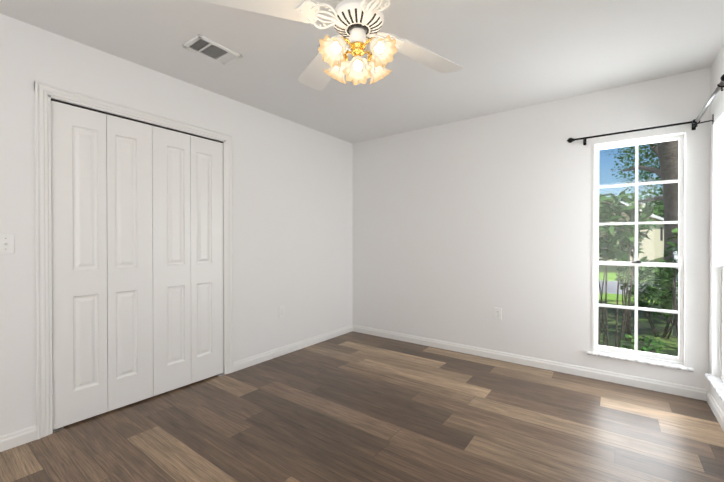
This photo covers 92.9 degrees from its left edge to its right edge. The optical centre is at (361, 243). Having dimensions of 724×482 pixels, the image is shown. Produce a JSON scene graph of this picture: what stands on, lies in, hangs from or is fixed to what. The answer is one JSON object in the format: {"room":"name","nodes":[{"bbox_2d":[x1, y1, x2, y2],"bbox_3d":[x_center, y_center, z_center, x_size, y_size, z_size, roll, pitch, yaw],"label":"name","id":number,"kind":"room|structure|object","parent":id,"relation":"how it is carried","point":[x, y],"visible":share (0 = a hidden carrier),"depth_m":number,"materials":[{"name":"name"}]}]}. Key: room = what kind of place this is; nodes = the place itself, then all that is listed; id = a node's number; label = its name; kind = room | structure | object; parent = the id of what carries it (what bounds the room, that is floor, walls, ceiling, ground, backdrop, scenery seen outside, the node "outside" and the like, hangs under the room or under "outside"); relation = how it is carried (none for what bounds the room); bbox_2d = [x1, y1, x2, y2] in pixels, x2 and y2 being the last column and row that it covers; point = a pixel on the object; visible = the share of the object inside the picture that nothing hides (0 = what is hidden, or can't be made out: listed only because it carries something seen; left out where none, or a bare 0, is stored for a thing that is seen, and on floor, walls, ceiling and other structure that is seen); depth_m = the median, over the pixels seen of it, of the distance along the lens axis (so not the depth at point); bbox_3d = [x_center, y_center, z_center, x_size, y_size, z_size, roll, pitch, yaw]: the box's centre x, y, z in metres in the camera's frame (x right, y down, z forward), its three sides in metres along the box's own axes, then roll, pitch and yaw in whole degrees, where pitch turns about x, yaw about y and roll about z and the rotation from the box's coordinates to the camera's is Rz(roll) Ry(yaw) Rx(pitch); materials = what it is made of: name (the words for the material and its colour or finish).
{"room":"empty bedroom","nodes":[
{"label":"empty bedroom","id":0,"kind":"room"},
{"bbox_2d":[0,13,351,435],"bbox_3d":[-1.614,-0.064,2.581,0.140,2.440,4.829,0,0,36],"label":"wall","id":1,"kind":"structure","parent":0,"point":[292,211],"depth_m":3.13,"materials":[{"name":"white paint"}]},
{"bbox_2d":[0,233,13,253],"bbox_3d":[-1.996,0.003,1.927,0.020,0.115,0.070,0,0,36],"label":"light switch","id":2,"kind":"object","parent":1,"relation":"attached to","point":[6,243],"visible":1,"depth_m":1.93,"materials":[{"name":"white plastic"}]},
{"bbox_2d":[0,425,36,451],"bbox_3d":[-2.446,1.123,1.331,0.013,0.083,1.755,0,0,36],"label":"baseboard","id":3,"kind":"structure","parent":1,"relation":"attached to","point":[17,438],"depth_m":1.97,"materials":[{"name":"white paint"}]},
{"bbox_2d":[34,81,232,439],"bbox_3d":[-1.597,0.099,2.589,0.159,2.115,1.290,0,0,36],"label":"trim","id":4,"kind":"structure","parent":1,"relation":"attached to","point":[44,93],"depth_m":2.08,"materials":[{"name":"white paint"}]},
{"bbox_2d":[51,98,223,431],"bbox_3d":[-1.569,0.135,2.569,0.049,2.041,1.144,0,0,36],"label":"closet bifold doors","id":5,"kind":"structure","parent":1,"relation":"in","point":[137,257],"depth_m":2.44,"materials":[{"name":"white paint"}]},
{"bbox_2d":[233,325,351,371],"bbox_3d":[-0.649,1.107,3.770,0.013,0.083,1.725,0,0,36],"label":"baseboard","id":6,"kind":"structure","parent":1,"relation":"attached to","point":[250,361],"depth_m":3.59,"materials":[{"name":"white paint"}]},
{"bbox_2d":[0,331,723,481],"bbox_3d":[-0.549,1.192,1.805,4.405,0.060,5.109,0,0,36],"label":"floor","id":7,"kind":"structure","parent":0,"point":[352,406],"depth_m":2.14,"materials":[{"name":"wood"}]},
{"bbox_2d":[0,0,723,143],"bbox_3d":[-0.549,-1.308,1.788,4.405,0.060,5.109,0,0,36],"label":"ceiling","id":8,"kind":"structure","parent":0,"point":[506,55],"depth_m":2.26,"materials":[{"name":"white paint"}]},
{"bbox_2d":[182,34,241,65],"bbox_3d":[-0.991,-1.276,2.289,0.205,0.010,0.305,0,0,36],"label":"ceiling vent","id":9,"kind":"object","parent":8,"relation":"in","point":[210,49],"visible":1,"depth_m":2.27,"materials":[{"name":"white metal"}]},
{"bbox_2d":[199,0,462,89],"bbox_3d":[0.001,-1.002,1.597,1.325,0.549,1.343,0,0,36],"label":"ceiling fan light","id":10,"kind":"object","parent":8,"relation":"hanging from","point":[356,24],"visible":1,"depth_m":1.52,"materials":[{"name":"white"}]},
{"bbox_2d":[352,67,710,389],"bbox_3d":[1.251,-0.070,3.556,3.595,2.440,0.140,0,0,36],"label":"wall","id":11,"kind":"structure","parent":0,"point":[461,229],"depth_m":3.33,"materials":[{"name":"white paint"}]},
{"bbox_2d":[494,307,501,319],"bbox_3d":[1.343,0.696,3.401,0.070,0.115,0.007,0,0,36],"label":"electrical outlet","id":12,"kind":"object","parent":11,"relation":"attached to","point":[498,313],"visible":1,"depth_m":3.40,"materials":[{"name":"white plastic"}]},
{"bbox_2d":[352,324,703,399],"bbox_3d":[1.199,1.109,3.507,3.300,0.083,0.013,0,0,36],"label":"baseboard","id":13,"kind":"structure","parent":11,"relation":"attached to","point":[640,382],"depth_m":3.12,"materials":[{"name":"white paint"}]},
{"bbox_2d":[587,129,693,371],"bbox_3d":[2.241,0.050,2.806,0.660,1.810,0.174,0,0,36],"label":"window","id":14,"kind":"structure","parent":11,"relation":"in","point":[635,355],"depth_m":2.78,"materials":[{"name":"white paint"}]},
{"bbox_2d":[567,74,723,144],"bbox_3d":[1.901,-0.877,2.396,0.898,0.072,0.946,0,0,36],"label":"curtain rod","id":15,"kind":"object","parent":11,"relation":"attached to","point":[720,85],"visible":1,"depth_m":2.51,"materials":[{"name":"black metal"}]},
{"bbox_2d":[709,60,714,393],"bbox_3d":[2.565,-0.063,2.427,0.140,2.440,0.119,0,0,36],"label":"wall","id":16,"kind":"structure","parent":0,"point":[711,225],"depth_m":2.48,"materials":[{"name":"white paint"}]},
{"bbox_2d":[712,387,723,412],"bbox_3d":[2.351,1.057,2.145,0.140,0.205,0.600,0,0,36],"label":"wall","id":17,"kind":"structure","parent":0,"point":[718,400],"depth_m":2.28,"materials":[{"name":"white paint"}]},
{"bbox_2d":[704,389,723,430],"bbox_3d":[1.106,1.128,0.585,0.013,0.083,4.829,0,0,36],"label":"baseboard","id":18,"kind":"structure","parent":17,"relation":"attached to","point":[708,397],"depth_m":2.32,"materials":[{"name":"white paint"}]},
{"bbox_2d":[705,110,723,402],"bbox_3d":[2.338,0.054,2.148,0.174,1.810,0.660,0,0,36],"label":"window","id":19,"kind":"structure","parent":17,"relation":"in","point":[715,378],"depth_m":2.39,"materials":[{"name":"white paint"}]},
{"bbox_2d":[714,44,723,120],"bbox_3d":[2.351,-1.066,2.131,0.140,0.430,0.600,0,0,36],"label":"wall","id":20,"kind":"structure","parent":0,"point":[719,97],"depth_m":2.30,"materials":[{"name":"white paint"}]},
{"label":"outside","id":21,"kind":"structure","parent":0,"visible":0},
{"bbox_2d":[598,257,677,356],"bbox_3d":[16.110,1.350,22.305,95.000,0.050,105.000,0,0,36],"label":"ground","id":22,"kind":"structure","parent":21,"point":[644,324],"depth_m":5.92,"materials":[{"name":"green plant"}]},
{"bbox_2d":[598,272,661,302],"bbox_3d":[8.723,1.386,12.284,95.000,0.012,8.900,0,0,36],"label":"street","id":23,"kind":"structure","parent":22,"relation":"on","point":[611,286],"depth_m":10.80,"materials":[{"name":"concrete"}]},
{"bbox_2d":[599,199,663,265],"bbox_3d":[22.651,-1.015,32.059,40.378,4.550,8.420,0,1,-44],"label":"house","id":24,"kind":"structure","parent":22,"relation":"on","point":[651,253],"depth_m":26.45,"materials":[{"name":"beige paint"}]},
{"bbox_2d":[598,190,678,353],"bbox_3d":[4.182,0.447,5.149,5.406,2.092,1.520,0,1,-42],"label":"shrubs","id":25,"kind":"object","parent":22,"relation":"on","point":[609,239],"depth_m":4.51,"materials":[{"name":"green plant"}]},
{"bbox_2d":[606,140,678,317],"bbox_3d":[8.245,-1.292,9.485,2.764,5.407,8.614,0,0,36],"label":"tree","id":26,"kind":"object","parent":22,"relation":"on","point":[670,210],"depth_m":6.60,"materials":[{"name":"green plant"}]},
{"bbox_2d":[672,248,678,335],"bbox_3d":[7.398,0.737,7.885,0.067,1.369,7.267,0,1,45],"label":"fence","id":27,"kind":"object","parent":22,"relation":"on","point":[674,326],"depth_m":5.32,"materials":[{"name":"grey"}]},
{"bbox_2d":[619,187,663,217],"bbox_3d":[45.156,-1.602,56.832,26.080,14.999,28.453,0,0,36],"label":"tree","id":28,"kind":"object","parent":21,"point":[657,211],"depth_m":52.34,"materials":[{"name":"green plant"}]}
]}

